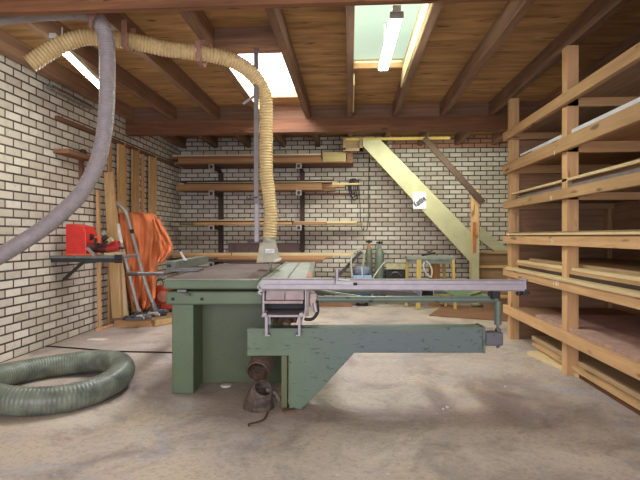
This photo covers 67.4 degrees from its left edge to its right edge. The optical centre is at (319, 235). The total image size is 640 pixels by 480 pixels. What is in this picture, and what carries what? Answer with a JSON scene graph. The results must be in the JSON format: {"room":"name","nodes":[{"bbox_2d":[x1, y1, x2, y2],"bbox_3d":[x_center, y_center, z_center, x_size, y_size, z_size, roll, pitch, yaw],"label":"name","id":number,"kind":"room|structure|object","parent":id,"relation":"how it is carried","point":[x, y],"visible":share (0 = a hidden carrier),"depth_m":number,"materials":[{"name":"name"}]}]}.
{"room":"woodworking shop","nodes":[
{"label":"woodworking shop","id":0,"kind":"room"},
{"bbox_2d":[0,54,179,362],"bbox_3d":[-3.180,-0.340,3.455,0.200,3.080,11.700,0,0,4],"label":"wall","id":1,"kind":"structure","parent":0,"point":[39,309],"depth_m":5.20,"materials":[{"name":"brick"}]},
{"bbox_2d":[46,83,92,109],"bbox_3d":[-2.892,-1.598,5.537,0.115,0.073,0.804,0,0,4],"label":"wall light","id":2,"kind":"object","parent":1,"relation":"attached to","point":[49,86],"visible":1,"depth_m":5.45,"materials":[{"name":"silver metal"}]},
{"bbox_2d":[53,148,90,181],"bbox_3d":[-2.855,-0.685,5.611,0.180,0.570,0.582,0,0,4],"label":"wall shelf","id":3,"kind":"object","parent":1,"relation":"attached to","point":[81,157],"visible":0.73,"depth_m":5.57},
{"bbox_2d":[50,254,137,280],"bbox_3d":[-2.550,0.357,5.455,0.808,0.308,0.430,0,0,4],"label":"shelf","id":4,"kind":"object","parent":1,"relation":"attached to","point":[99,258],"visible":0.93,"depth_m":5.27,"materials":[{"name":"metal"}]},
{"bbox_2d":[63,224,96,255],"bbox_3d":[-2.650,0.041,5.411,0.338,0.348,0.290,0,0,4],"label":"case","id":5,"kind":"object","parent":4,"relation":"on","point":[77,235],"visible":0.97,"depth_m":5.32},
{"bbox_2d":[86,231,124,255],"bbox_3d":[-2.414,0.085,5.356,0.463,0.280,0.210,0,0,4],"label":"drill","id":6,"kind":"object","parent":4,"relation":"on","point":[97,246],"visible":0.96,"depth_m":5.32,"materials":[{"name":"plastic"}]},
{"bbox_2d":[107,142,125,323],"bbox_3d":[-2.832,-0.068,6.715,0.055,2.535,0.406,0,0,11],"label":"post","id":7,"kind":"object","parent":1,"relation":"attached to","point":[121,150],"visible":0.44,"depth_m":6.70,"materials":[{"name":"brown wood"}]},
{"bbox_2d":[55,115,179,167],"bbox_3d":[-2.821,-1.323,7.271,0.040,0.045,3.840,0,0,4],"label":"trim","id":8,"kind":"structure","parent":1,"relation":"attached to","point":[58,118],"depth_m":6.57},
{"bbox_2d":[125,147,139,311],"bbox_3d":[-2.803,-0.068,7.165,0.056,2.535,0.435,0,0,10],"label":"post","id":9,"kind":"object","parent":1,"relation":"attached to","point":[135,161],"visible":0.41,"depth_m":7.19,"materials":[{"name":"brown wood"}]},
{"bbox_2d":[141,154,156,300],"bbox_3d":[-2.762,-0.068,7.798,0.057,2.535,0.478,0,0,9],"label":"post","id":10,"kind":"object","parent":1,"relation":"attached to","point":[152,167],"visible":0.46,"depth_m":7.76,"materials":[{"name":"brown wood"}]},
{"bbox_2d":[135,108,169,120],"bbox_3d":[-2.448,-1.785,7.072,0.558,0.190,0.050,0,0,4],"label":"beam","id":11,"kind":"structure","parent":1,"relation":"attached to","point":[141,114],"depth_m":7.05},
{"bbox_2d":[0,0,531,15],"bbox_3d":[0.225,-1.600,3.122,6.640,0.180,0.060,0,0,4],"label":"beam","id":12,"kind":"structure","parent":1,"relation":"attached to","point":[7,7],"depth_m":3.18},
{"bbox_2d":[125,115,529,135],"bbox_3d":[0.462,-1.590,6.910,6.640,0.200,0.150,0,0,4],"label":"beam","id":13,"kind":"structure","parent":1,"relation":"attached to","point":[476,123],"depth_m":6.86,"materials":[{"name":"wood"}]},
{"bbox_2d":[0,303,639,479],"bbox_3d":[0.145,1.250,1.845,7.040,0.100,14.900,0,0,4],"label":"floor","id":14,"kind":"structure","parent":0,"point":[370,420],"depth_m":3.07,"materials":[{"name":"concrete"}]},
{"bbox_2d":[0,350,134,416],"bbox_3d":[-2.031,1.095,3.692,1.162,0.231,1.207,0,0,4],"label":"hose","id":15,"kind":"object","parent":14,"relation":"on","point":[116,368],"visible":1,"depth_m":3.52,"materials":[{"name":"plastic"}]},
{"bbox_2d":[96,190,101,327],"bbox_3d":[-2.845,0.298,6.172,0.060,1.787,0.137,0,0,-38],"label":"leaning board","id":16,"kind":"object","parent":14,"relation":"on","point":[98,216],"visible":0.8,"depth_m":6.16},
{"bbox_2d":[46,345,171,352],"bbox_3d":[-2.125,1.192,5.031,2.430,0.015,0.142,0,0,10],"label":"power cable","id":17,"kind":"object","parent":14,"relation":"on","point":[46,345],"visible":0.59,"depth_m":4.95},
{"bbox_2d":[113,309,171,326],"bbox_3d":[-2.260,1.147,6.885,0.870,0.105,1.140,0,0,4],"label":"wooden platform","id":18,"kind":"object","parent":14,"relation":"on","point":[166,319],"visible":0.44,"depth_m":6.36,"materials":[{"name":"brown wood"}]},
{"bbox_2d":[104,172,122,317],"bbox_3d":[-2.712,0.128,6.298,0.185,1.915,0.155,0,0,4],"label":"leaning board","id":19,"kind":"object","parent":18,"relation":"on","point":[109,177],"visible":0.89,"depth_m":6.27,"materials":[{"name":"brown wood"}]},
{"bbox_2d":[116,205,128,316],"bbox_3d":[-2.694,0.234,6.422,0.257,1.703,0.067,0,0,-14],"label":"leaning board","id":20,"kind":"object","parent":18,"relation":"on","point":[123,285],"visible":0.18,"depth_m":6.42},
{"bbox_2d":[117,224,140,312],"bbox_3d":[-2.534,0.427,6.358,0.328,1.179,0.094,0,0,-11],"label":"wand","id":21,"kind":"object","parent":18,"relation":"on","point":[134,297],"visible":0.82,"depth_m":6.32,"materials":[{"name":"silver metal"}]},
{"bbox_2d":[116,201,157,310],"bbox_3d":[-2.459,0.262,6.357,0.592,1.488,0.108,0,0,-17],"label":"wand","id":22,"kind":"object","parent":18,"relation":"on","point":[153,305],"visible":0.92,"depth_m":6.38,"materials":[{"name":"silver metal"}]},
{"bbox_2d":[126,217,159,311],"bbox_3d":[-2.534,0.402,6.740,0.550,1.384,0.042,0,0,0],"label":"stand","id":23,"kind":"object","parent":18,"relation":"on","point":[128,299],"visible":0.05,"depth_m":6.72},
{"bbox_2d":[118,212,157,308],"bbox_3d":[-2.498,0.343,6.574,0.607,1.354,0.270,0,0,4],"label":"tarp","id":24,"kind":"object","parent":23,"relation":"hanging from","point":[142,223],"visible":0.7,"depth_m":6.57,"materials":[{"name":"fabric"}]},
{"bbox_2d":[152,219,172,263],"bbox_3d":[-2.145,0.070,6.488,0.284,0.609,0.183,0,0,4],"label":"jacket","id":25,"kind":"object","parent":24,"relation":"hanging from","point":[163,244],"visible":1,"depth_m":6.47,"materials":[{"name":"fabric"}]},
{"bbox_2d":[155,278,171,311],"bbox_3d":[-2.170,0.852,7.027,0.416,0.484,0.320,0,0,4],"label":"machine","id":26,"kind":"object","parent":18,"relation":"on","point":[160,293],"visible":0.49,"depth_m":6.89,"materials":[{"name":"metal"}]},
{"bbox_2d":[243,380,280,426],"bbox_3d":[-0.450,1.103,3.251,0.255,0.196,0.444,0,0,20],"label":"hose cuff","id":27,"kind":"object","parent":14,"relation":"on","point":[259,398],"visible":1,"depth_m":3.29,"materials":[{"name":"metal"}]},
{"bbox_2d":[228,243,298,264],"bbox_3d":[-1.070,0.666,9.125,1.356,1.068,0.040,0,0,4],"label":"panel","id":28,"kind":"object","parent":14,"relation":"on","point":[232,247],"visible":0.29,"depth_m":9.12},
{"bbox_2d":[126,252,529,412],"bbox_3d":[-0.140,0.675,4.621,3.180,1.048,2.758,0,0,0],"label":"saw","id":29,"kind":"object","parent":14,"relation":"on","point":[231,323],"visible":1,"depth_m":3.37,"materials":[{"name":"metal"}]},
{"bbox_2d":[309,303,351,306],"bbox_3d":[0.071,1.171,8.287,0.959,0.059,0.250,0,0,4],"label":"plank","id":30,"kind":"object","parent":14,"relation":"on","point":[320,304],"visible":0.41,"depth_m":8.15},
{"bbox_2d":[321,251,361,295],"bbox_3d":[0.371,0.725,8.635,1.005,0.948,0.278,0,0,-29],"label":"board","id":31,"kind":"object","parent":14,"relation":"on","point":[358,254],"visible":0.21,"depth_m":8.62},
{"bbox_2d":[350,249,371,305],"bbox_3d":[0.702,0.712,8.270,0.366,0.976,0.426,0,0,4],"label":"vacuum","id":32,"kind":"object","parent":14,"relation":"on","point":[362,271],"visible":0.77,"depth_m":8.19,"materials":[{"name":"plastic"}]},
{"bbox_2d":[366,240,371,274],"bbox_3d":[0.900,0.636,8.821,0.124,1.128,0.124,0,0,4],"label":"gas cylinder","id":33,"kind":"object","parent":14,"relation":"on","point":[368,250],"visible":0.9,"depth_m":8.77,"materials":[{"name":"metal"}]},
{"bbox_2d":[375,241,383,295],"bbox_3d":[1.085,0.644,8.749,0.170,1.112,0.170,0,0,4],"label":"gas cylinder","id":34,"kind":"object","parent":14,"relation":"on","point":[379,253],"visible":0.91,"depth_m":8.68,"materials":[{"name":"metal"}]},
{"bbox_2d":[429,264,439,305],"bbox_3d":[1.956,0.831,8.209,0.185,0.739,0.030,0,0,4],"label":"offcut","id":35,"kind":"object","parent":14,"relation":"on","point":[436,267],"visible":0.36,"depth_m":8.19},
{"bbox_2d":[363,136,507,309],"bbox_3d":[2.143,-0.254,8.345,2.795,2.907,1.265,0,0,4],"label":"staircase","id":36,"kind":"structure","parent":14,"relation":"on","point":[482,264],"depth_m":8.10,"materials":[{"name":"brown wood"}]},
{"bbox_2d":[346,137,449,140],"bbox_3d":[1.306,-1.667,8.239,1.821,0.045,0.050,0,0,4],"label":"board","id":37,"kind":"structure","parent":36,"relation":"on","point":[380,138],"depth_m":8.21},
{"bbox_2d":[343,137,362,151],"bbox_3d":[0.569,-1.575,8.281,0.344,0.230,0.100,0,0,4],"label":"wood block","id":38,"kind":"object","parent":37,"relation":"attached to","point":[348,146],"depth_m":8.24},
{"bbox_2d":[413,192,425,208],"bbox_3d":[1.679,-0.599,8.101,0.227,0.288,0.019,0,0,4],"label":"sign","id":39,"kind":"object","parent":36,"relation":"attached to","point":[419,198],"visible":1,"depth_m":8.10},
{"bbox_2d":[429,305,507,321],"bbox_3d":[2.375,1.192,7.590,1.150,0.013,1.495,0,0,19],"label":"sheet","id":40,"kind":"object","parent":14,"relation":"on","point":[467,312],"visible":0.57,"depth_m":7.35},
{"bbox_2d":[405,255,456,308],"bbox_3d":[1.831,0.761,7.990,0.800,0.858,0.362,0,0,4],"label":"trestle","id":41,"kind":"object","parent":40,"relation":"on","point":[418,260],"visible":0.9,"depth_m":7.84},
{"bbox_2d":[527,351,578,377],"bbox_3d":[2.361,1.183,4.245,0.386,0.035,1.286,0,0,-6],"label":"plank","id":42,"kind":"object","parent":14,"relation":"on","point":[539,355],"visible":0.29,"depth_m":4.57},
{"bbox_2d":[503,42,639,380],"bbox_3d":[2.672,-0.220,4.011,1.208,2.840,3.340,0,0,4],"label":"rack","id":43,"kind":"object","parent":14,"relation":"on","point":[613,203],"visible":0.86,"depth_m":4.33,"materials":[{"name":"wood"}]},
{"bbox_2d":[506,267,639,297],"bbox_3d":[2.603,0.372,3.965,1.100,0.028,3.140,0,0,4],"label":"plywood sheet","id":44,"kind":"object","parent":43,"relation":"on","point":[635,293],"visible":0.38,"depth_m":3.74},
{"bbox_2d":[518,265,639,290],"bbox_3d":[2.641,0.342,3.943,1.020,0.030,2.800,0,0,4],"label":"plywood sheet","id":45,"kind":"object","parent":44,"relation":"on","point":[617,284],"visible":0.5,"depth_m":3.76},
{"bbox_2d":[515,262,639,285],"bbox_3d":[2.651,0.314,4.093,1.020,0.025,2.700,0,0,4],"label":"plywood sheet","id":46,"kind":"object","parent":45,"relation":"on","point":[637,283],"visible":0.38,"depth_m":3.79,"materials":[{"name":"brown wood"}]},
{"bbox_2d":[517,260,639,281],"bbox_3d":[2.655,0.286,3.992,1.000,0.028,2.900,0,0,4],"label":"plywood sheet","id":47,"kind":"object","parent":46,"relation":"on","point":[633,277],"visible":0.38,"depth_m":3.78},
{"bbox_2d":[529,258,639,274],"bbox_3d":[2.708,0.260,4.039,0.900,0.022,2.600,0,0,4],"label":"plywood sheet","id":48,"kind":"object","parent":47,"relation":"on","point":[615,265],"visible":0.83,"depth_m":4.35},
{"bbox_2d":[509,235,639,235],"bbox_3d":[2.616,0.001,3.944,1.070,0.020,3.100,0,0,4],"label":"plywood sheet","id":49,"kind":"object","parent":43,"relation":"on","point":[509,235],"visible":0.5,"depth_m":3.92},
{"bbox_2d":[506,232,639,234],"bbox_3d":[2.602,-0.019,3.960,1.100,0.018,3.130,0,0,4],"label":"plywood sheet","id":50,"kind":"object","parent":49,"relation":"on","point":[576,233],"visible":0.88,"depth_m":3.68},
{"bbox_2d":[510,230,639,232],"bbox_3d":[2.623,-0.035,3.974,1.060,0.012,3.060,0,0,4],"label":"plywood sheet","id":51,"kind":"object","parent":50,"relation":"on","point":[597,230],"visible":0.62,"depth_m":3.77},
{"bbox_2d":[517,168,639,198],"bbox_3d":[2.643,-0.419,3.968,1.020,0.050,2.850,0,0,4],"label":"plywood sheet","id":52,"kind":"object","parent":43,"relation":"on","point":[636,169],"visible":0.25,"depth_m":3.76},
{"bbox_2d":[523,164,639,194],"bbox_3d":[2.645,-0.459,3.842,1.000,0.028,2.800,0,0,4],"label":"plywood sheet","id":53,"kind":"object","parent":52,"relation":"on","point":[638,165],"visible":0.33,"depth_m":3.78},
{"bbox_2d":[512,159,639,194],"bbox_3d":[2.633,-0.485,3.973,1.040,0.022,3.060,0,0,4],"label":"plywood sheet","id":54,"kind":"object","parent":53,"relation":"on","point":[635,162],"visible":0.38,"depth_m":3.77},
{"bbox_2d":[536,314,639,362],"bbox_3d":[2.626,0.811,3.693,1.020,0.030,2.300,0,0,4],"label":"plywood sheet","id":55,"kind":"object","parent":43,"relation":"on","point":[620,334],"visible":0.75,"depth_m":4.04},
{"bbox_3d":[2.663,-0.849,3.966,0.980,0.030,2.450,0,0,4],"label":"sheet","id":56,"kind":"object","parent":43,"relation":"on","visible":0},
{"bbox_2d":[533,101,639,150],"bbox_3d":[2.640,-0.878,3.768,1.000,0.026,2.450,0,0,4],"label":"sheet","id":57,"kind":"object","parent":56,"relation":"on","point":[637,101],"visible":0.17,"depth_m":3.70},
{"bbox_2d":[520,97,639,155],"bbox_3d":[2.651,-0.903,3.942,1.000,0.022,2.800,0,0,4],"label":"sheet","id":58,"kind":"object","parent":57,"relation":"on","point":[636,99],"visible":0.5,"depth_m":3.80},
{"bbox_2d":[539,350,639,414],"bbox_3d":[2.362,1.175,3.885,0.370,0.050,2.050,0,0,4],"label":"board","id":59,"kind":"object","parent":14,"relation":"on","point":[594,385],"visible":0.08,"depth_m":3.56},
{"bbox_2d":[532,342,639,410],"bbox_3d":[2.372,1.129,3.885,0.450,0.039,2.250,0,0,4],"label":"board","id":60,"kind":"object","parent":59,"relation":"on","point":[612,389],"visible":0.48,"depth_m":3.71,"materials":[{"name":"brown wood"}]},
{"bbox_2d":[532,335,639,399],"bbox_3d":[2.427,1.089,3.956,0.450,0.039,2.400,0,0,4],"label":"board","id":61,"kind":"object","parent":60,"relation":"on","point":[626,383],"visible":0.55,"depth_m":3.85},
{"bbox_3d":[1.365,0.990,8.632,0.383,0.420,0.400,0,0,4],"label":"wooden crate","id":62,"kind":"object","parent":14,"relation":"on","visible":0},
{"bbox_2d":[385,263,405,278],"bbox_3d":[1.362,0.640,8.589,0.383,0.280,0.425,0,0,4],"label":"tool case","id":63,"kind":"object","parent":62,"relation":"on","point":[393,270],"visible":0.89,"depth_m":8.56,"materials":[{"name":"plastic"}]},
{"bbox_2d":[0,0,639,138],"bbox_3d":[0.239,-1.910,3.342,7.040,0.060,11.900,0,0,4],"label":"ceiling","id":64,"kind":"structure","parent":0,"point":[317,34],"depth_m":4.97,"materials":[{"name":"brown wood"}]},
{"bbox_2d":[63,50,98,88],"bbox_3d":[-2.115,-1.483,4.222,0.050,0.145,0.731,0,0,-4],"label":"lamp","id":65,"kind":"object","parent":64,"relation":"attached to","point":[75,60],"depth_m":4.24,"materials":[{"name":"grey"}]},
{"bbox_2d":[89,0,103,29],"bbox_3d":[-1.519,-1.552,3.297,0.050,0.124,0.461,0,0,-40],"label":"strap","id":66,"kind":"object","parent":64,"relation":"hanging from","point":[92,16],"visible":0.61,"depth_m":3.40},
{"bbox_2d":[0,13,115,265],"bbox_3d":[-1.989,-0.732,3.401,0.994,1.916,0.313,0,0,0],"label":"hose","id":67,"kind":"object","parent":66,"relation":"hanging from","point":[94,168],"visible":0.91,"depth_m":3.45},
{"bbox_2d":[177,107,213,119],"bbox_3d":[-1.814,-1.785,7.032,0.568,0.190,0.050,0,0,4],"label":"beam","id":68,"kind":"structure","parent":64,"relation":"attached to","point":[183,113],"depth_m":7.01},
{"bbox_2d":[195,40,205,67],"bbox_3d":[-1.007,-1.569,4.053,0.046,0.243,0.162,0,0,4],"label":"strap","id":69,"kind":"object","parent":64,"relation":"hanging from","point":[198,44],"visible":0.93,"depth_m":3.97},
{"bbox_2d":[23,28,277,237],"bbox_3d":[-1.269,-0.807,4.005,2.069,1.650,0.336,0,0,-29],"label":"hose","id":70,"kind":"object","parent":69,"relation":"hanging from","point":[45,53],"visible":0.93,"depth_m":4.05,"materials":[{"name":"plastic"}]},
{"bbox_2d":[121,19,135,53],"bbox_3d":[-1.525,-1.586,3.828,0.046,0.208,0.162,0,0,4],"label":"strap","id":71,"kind":"object","parent":70,"relation":"attached to","point":[123,22],"visible":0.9,"depth_m":3.75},
{"bbox_2d":[220,106,259,118],"bbox_3d":[-1.161,-1.785,6.991,0.598,0.190,0.050,0,0,4],"label":"beam","id":72,"kind":"structure","parent":64,"relation":"attached to","point":[240,112],"depth_m":6.97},
{"bbox_2d":[228,67,259,110],"bbox_3d":[-0.865,-1.781,5.675,0.012,0.178,2.380,0,0,4],"label":"trim","id":73,"kind":"structure","parent":64,"relation":"attached to","point":[246,85],"depth_m":5.52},
{"bbox_2d":[214,26,280,53],"bbox_3d":[-0.658,-1.785,4.380,0.588,0.190,0.160,0,0,4],"label":"beam","id":74,"kind":"structure","parent":64,"relation":"attached to","point":[241,39],"depth_m":4.30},
{"bbox_2d":[243,48,262,242],"bbox_3d":[-0.581,-0.815,4.379,0.131,1.750,0.231,0,0,43],"label":"support post","id":75,"kind":"object","parent":74,"relation":"hanging from","point":[255,96],"visible":1,"depth_m":4.32,"materials":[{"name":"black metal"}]},
{"bbox_2d":[256,237,281,262],"bbox_3d":[-0.473,0.129,4.549,0.238,0.243,0.219,0,0,0],"label":"hood","id":76,"kind":"object","parent":75,"relation":"attached to","point":[268,250],"visible":0.88,"depth_m":4.48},
{"bbox_2d":[238,53,295,92],"bbox_3d":[-0.589,-1.966,5.478,0.640,0.052,2.100,0,0,4],"label":"window","id":77,"kind":"structure","parent":64,"relation":"attached to","point":[272,66],"depth_m":5.78,"materials":[{"name":"grey"}]},
{"bbox_2d":[272,105,304,118],"bbox_3d":[-0.497,-1.785,6.950,0.588,0.190,0.050,0,0,4],"label":"beam","id":78,"kind":"structure","parent":64,"relation":"attached to","point":[296,111],"depth_m":6.92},
{"bbox_2d":[311,105,346,117],"bbox_3d":[0.132,-1.785,6.910,0.528,0.190,0.050,0,0,4],"label":"beam","id":79,"kind":"structure","parent":64,"relation":"attached to","point":[317,111],"depth_m":6.88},
{"bbox_2d":[353,104,392,116],"bbox_3d":[0.750,-1.785,6.872,0.568,0.190,0.050,0,0,4],"label":"beam","id":80,"kind":"structure","parent":64,"relation":"attached to","point":[360,110],"depth_m":6.84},
{"bbox_2d":[354,4,421,62],"bbox_3d":[0.591,-1.966,4.322,0.620,0.052,2.160,0,0,4],"label":"window","id":81,"kind":"structure","parent":64,"relation":"attached to","point":[369,19],"depth_m":4.65,"materials":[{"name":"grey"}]},
{"bbox_2d":[378,5,403,71],"bbox_3d":[0.580,-1.777,4.035,0.100,0.407,1.171,0,0,3],"label":"lamp","id":82,"kind":"object","parent":81,"relation":"hanging from","point":[396,15],"visible":1,"depth_m":3.86,"materials":[{"name":"grey"}]},
{"bbox_2d":[401,3,431,86],"bbox_3d":[0.871,-1.825,4.404,0.019,0.230,2.300,0,0,4],"label":"trim","id":83,"kind":"structure","parent":64,"relation":"attached to","point":[425,8],"depth_m":4.30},
{"bbox_2d":[398,103,439,116],"bbox_3d":[1.399,-1.785,6.831,0.588,0.190,0.050,0,0,4],"label":"beam","id":84,"kind":"structure","parent":64,"relation":"attached to","point":[415,109],"depth_m":6.80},
{"bbox_2d":[445,102,488,115],"bbox_3d":[2.068,-1.785,6.789,0.608,0.190,0.050,0,0,4],"label":"beam","id":85,"kind":"structure","parent":64,"relation":"attached to","point":[474,108],"depth_m":6.76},
{"bbox_2d":[495,101,537,114],"bbox_3d":[2.747,-1.785,6.747,0.608,0.190,0.050,0,0,4],"label":"beam","id":86,"kind":"structure","parent":64,"relation":"attached to","point":[525,108],"depth_m":6.71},
{"bbox_2d":[180,135,507,295],"bbox_3d":[0.604,-0.390,9.180,7.040,3.180,0.200,0,0,4],"label":"wall","id":87,"kind":"structure","parent":0,"point":[403,230],"depth_m":9.07,"materials":[{"name":"brick"}]},
{"bbox_2d":[0,29,185,148],"bbox_3d":[-2.991,-1.785,3.443,0.072,0.190,11.700,0,0,4],"label":"beam","id":88,"kind":"structure","parent":87,"relation":"attached to","point":[11,47],"depth_m":5.36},
{"bbox_2d":[22,21,217,147],"bbox_3d":[-2.362,-1.785,3.404,0.072,0.190,11.700,0,0,4],"label":"beam","id":89,"kind":"structure","parent":87,"relation":"attached to","point":[89,54],"depth_m":5.43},
{"bbox_2d":[103,13,250,147],"bbox_3d":[-1.723,-1.785,3.364,0.072,0.190,11.700,0,0,4],"label":"beam","id":90,"kind":"structure","parent":87,"relation":"attached to","point":[166,66],"depth_m":5.28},
{"bbox_2d":[209,164,223,266],"bbox_3d":[-1.914,-0.042,8.887,0.100,2.485,0.700,0,0,4],"label":"bracket","id":91,"kind":"object","parent":87,"relation":"attached to","point":[220,195],"visible":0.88,"depth_m":9.13,"materials":[{"name":"metal"}]},
{"bbox_2d":[170,259,256,261],"bbox_3d":[-1.868,0.440,8.674,1.629,0.040,0.240,0,0,4],"label":"board","id":92,"kind":"object","parent":91,"relation":"on","point":[209,260],"visible":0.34,"depth_m":8.54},
{"bbox_2d":[194,222,292,224],"bbox_3d":[-1.369,-0.223,8.652,1.765,0.045,0.220,0,0,4],"label":"board","id":93,"kind":"object","parent":91,"relation":"on","point":[195,223],"visible":0.8,"depth_m":8.55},
{"bbox_2d":[170,221,293,222],"bbox_3d":[-1.579,-0.258,8.665,2.222,0.022,0.220,0,0,4],"label":"board","id":94,"kind":"object","parent":93,"relation":"on","point":[170,221],"visible":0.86,"depth_m":8.58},
{"bbox_2d":[176,183,321,190],"bbox_3d":[-1.272,-0.874,8.621,2.629,0.115,0.150,0,0,4],"label":"board","id":95,"kind":"object","parent":91,"relation":"on","point":[284,186],"visible":1,"depth_m":8.56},
{"bbox_2d":[184,182,331,183],"bbox_3d":[-1.112,-0.943,8.616,2.662,0.020,0.140,0,0,4],"label":"board","id":96,"kind":"object","parent":95,"relation":"on","point":[259,182],"visible":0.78,"depth_m":8.53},
{"bbox_2d":[180,187,334,192],"bbox_3d":[-1.141,-0.846,8.823,2.841,0.060,0.230,0,0,4],"label":"board","id":97,"kind":"object","parent":91,"relation":"on","point":[324,189],"visible":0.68,"depth_m":8.80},
{"bbox_2d":[322,185,344,187],"bbox_3d":[-1.033,-0.898,8.812,2.983,0.040,0.220,0,0,4],"label":"board","id":98,"kind":"object","parent":97,"relation":"on","point":[335,186],"visible":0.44,"depth_m":8.62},
{"bbox_2d":[322,183,359,184],"bbox_3d":[-0.894,-0.935,8.743,3.232,0.030,0.100,0,0,4],"label":"board","id":99,"kind":"object","parent":98,"relation":"on","point":[332,183],"visible":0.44,"depth_m":8.61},
{"bbox_2d":[187,181,336,182],"bbox_3d":[-1.058,-0.969,8.813,2.746,0.030,0.220,0,0,4],"label":"board","id":100,"kind":"object","parent":99,"relation":"on","point":[297,181],"visible":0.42,"depth_m":8.72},
{"bbox_2d":[180,180,333,182],"bbox_3d":[-1.153,-1.001,8.814,2.826,0.030,0.190,0,0,4],"label":"board","id":101,"kind":"object","parent":100,"relation":"on","point":[200,180],"visible":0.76,"depth_m":8.74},
{"bbox_2d":[174,161,352,167],"bbox_3d":[-0.998,-1.297,8.764,3.208,0.020,0.530,0,0,4],"label":"board","id":102,"kind":"object","parent":91,"relation":"on","point":[338,163],"visible":0.89,"depth_m":8.64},
{"bbox_2d":[178,158,322,162],"bbox_3d":[-1.249,-1.345,8.665,2.589,0.075,0.260,0,0,4],"label":"board","id":103,"kind":"object","parent":102,"relation":"on","point":[226,160],"visible":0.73,"depth_m":8.55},
{"bbox_2d":[170,155,321,160],"bbox_3d":[-1.331,-1.406,8.670,2.718,0.045,0.260,0,0,4],"label":"board","id":104,"kind":"object","parent":103,"relation":"on","point":[175,158],"visible":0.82,"depth_m":8.55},
{"bbox_2d":[172,153,321,156],"bbox_3d":[-1.317,-1.444,8.669,2.688,0.028,0.220,0,0,4],"label":"board","id":105,"kind":"object","parent":104,"relation":"on","point":[320,153],"visible":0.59,"depth_m":8.57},
{"bbox_2d":[323,152,345,161],"bbox_3d":[0.256,-1.391,8.521,0.412,0.165,0.200,0,0,4],"label":"panel","id":106,"kind":"object","parent":102,"relation":"on","point":[327,156],"visible":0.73,"depth_m":8.42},
{"bbox_2d":[180,223,361,224],"bbox_3d":[-0.905,-0.217,8.889,3.347,0.035,0.270,0,0,4],"label":"board","id":107,"kind":"object","parent":91,"relation":"on","point":[180,223],"visible":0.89,"depth_m":8.68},
{"bbox_2d":[294,221,356,222],"bbox_3d":[-0.025,-0.252,8.819,1.402,0.030,0.200,0,0,4],"label":"board","id":108,"kind":"object","parent":107,"relation":"on","point":[294,221],"visible":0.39,"depth_m":8.70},
{"bbox_2d":[178,10,285,146],"bbox_3d":[-1.055,-1.785,3.322,0.072,0.190,11.700,0,0,4],"label":"beam","id":109,"kind":"structure","parent":87,"relation":"attached to","point":[197,21],"depth_m":4.13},
{"bbox_2d":[264,8,319,146],"bbox_3d":[-0.396,-1.785,3.281,0.072,0.190,11.700,0,0,4],"label":"beam","id":110,"kind":"structure","parent":87,"relation":"attached to","point":[276,18],"depth_m":4.63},
{"bbox_2d":[296,163,304,252],"bbox_3d":[-0.353,-0.042,8.789,0.100,2.485,0.700,0,0,4],"label":"bracket","id":111,"kind":"object","parent":87,"relation":"attached to","point":[300,193],"visible":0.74,"depth_m":9.04,"materials":[{"name":"metal"}]},
{"bbox_2d":[279,260,322,261],"bbox_3d":[-0.488,0.440,8.587,1.064,0.040,0.240,0,0,4],"label":"board","id":112,"kind":"object","parent":111,"relation":"on","point":[281,260],"visible":0.41,"depth_m":8.46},
{"bbox_2d":[218,258,325,259],"bbox_3d":[-0.857,0.403,8.610,1.908,0.030,0.240,0,0,4],"label":"board","id":113,"kind":"object","parent":112,"relation":"on","point":[218,258],"visible":0.66,"depth_m":8.47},
{"bbox_2d":[172,255,331,257],"bbox_3d":[-1.217,0.368,8.643,2.875,0.035,0.220,0,0,4],"label":"board","id":114,"kind":"object","parent":113,"relation":"on","point":[179,256],"visible":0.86,"depth_m":8.54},
{"bbox_2d":[170,253,231,255],"bbox_3d":[-2.134,0.327,8.700,1.111,0.045,0.220,0,0,4],"label":"board","id":115,"kind":"object","parent":114,"relation":"on","point":[203,254],"visible":0.77,"depth_m":8.58,"materials":[{"name":"brown wood"}]},
{"bbox_2d":[232,252,353,255],"bbox_3d":[-0.479,0.324,8.597,2.169,0.050,0.220,0,0,4],"label":"board","id":116,"kind":"object","parent":114,"relation":"on","point":[234,253],"visible":0.8,"depth_m":8.48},
{"bbox_2d":[293,222,326,224],"bbox_3d":[-0.179,-0.225,8.578,0.584,0.050,0.220,0,0,4],"label":"board","id":117,"kind":"object","parent":111,"relation":"on","point":[294,223],"visible":1,"depth_m":8.47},
{"bbox_2d":[304,193,349,195],"bbox_3d":[0.130,-0.786,9.076,0.884,0.039,0.067,0,0,4],"label":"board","id":118,"kind":"object","parent":87,"relation":"attached to","point":[306,194],"visible":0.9,"depth_m":9.04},
{"bbox_2d":[345,6,354,137],"bbox_3d":[0.203,-1.785,3.244,0.072,0.190,11.700,0,0,4],"label":"beam","id":119,"kind":"structure","parent":87,"relation":"attached to","point":[349,10],"depth_m":4.47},
{"bbox_2d":[348,154,369,231],"bbox_3d":[0.734,-0.889,8.987,0.415,1.619,0.165,0,0,4],"label":"cable coil","id":120,"kind":"object","parent":87,"relation":"hanging from","point":[350,178],"visible":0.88,"depth_m":8.95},
{"bbox_2d":[382,3,442,144],"bbox_3d":[0.842,-1.785,3.204,0.072,0.190,11.700,0,0,4],"label":"beam","id":121,"kind":"structure","parent":87,"relation":"attached to","point":[401,93],"depth_m":4.62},
{"bbox_2d":[418,0,535,145],"bbox_3d":[1.500,-1.785,3.163,0.072,0.190,11.700,0,0,4],"label":"beam","id":122,"kind":"structure","parent":87,"relation":"attached to","point":[513,12],"depth_m":4.50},
{"bbox_2d":[454,0,630,144],"bbox_3d":[2.179,-1.785,3.120,0.072,0.190,11.700,0,0,4],"label":"beam","id":123,"kind":"structure","parent":87,"relation":"attached to","point":[598,12],"depth_m":4.55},
{"bbox_2d":[492,29,639,144],"bbox_3d":[2.858,-1.785,3.078,0.072,0.190,11.700,0,0,4],"label":"beam","id":124,"kind":"structure","parent":87,"relation":"attached to","point":[632,40],"depth_m":5.12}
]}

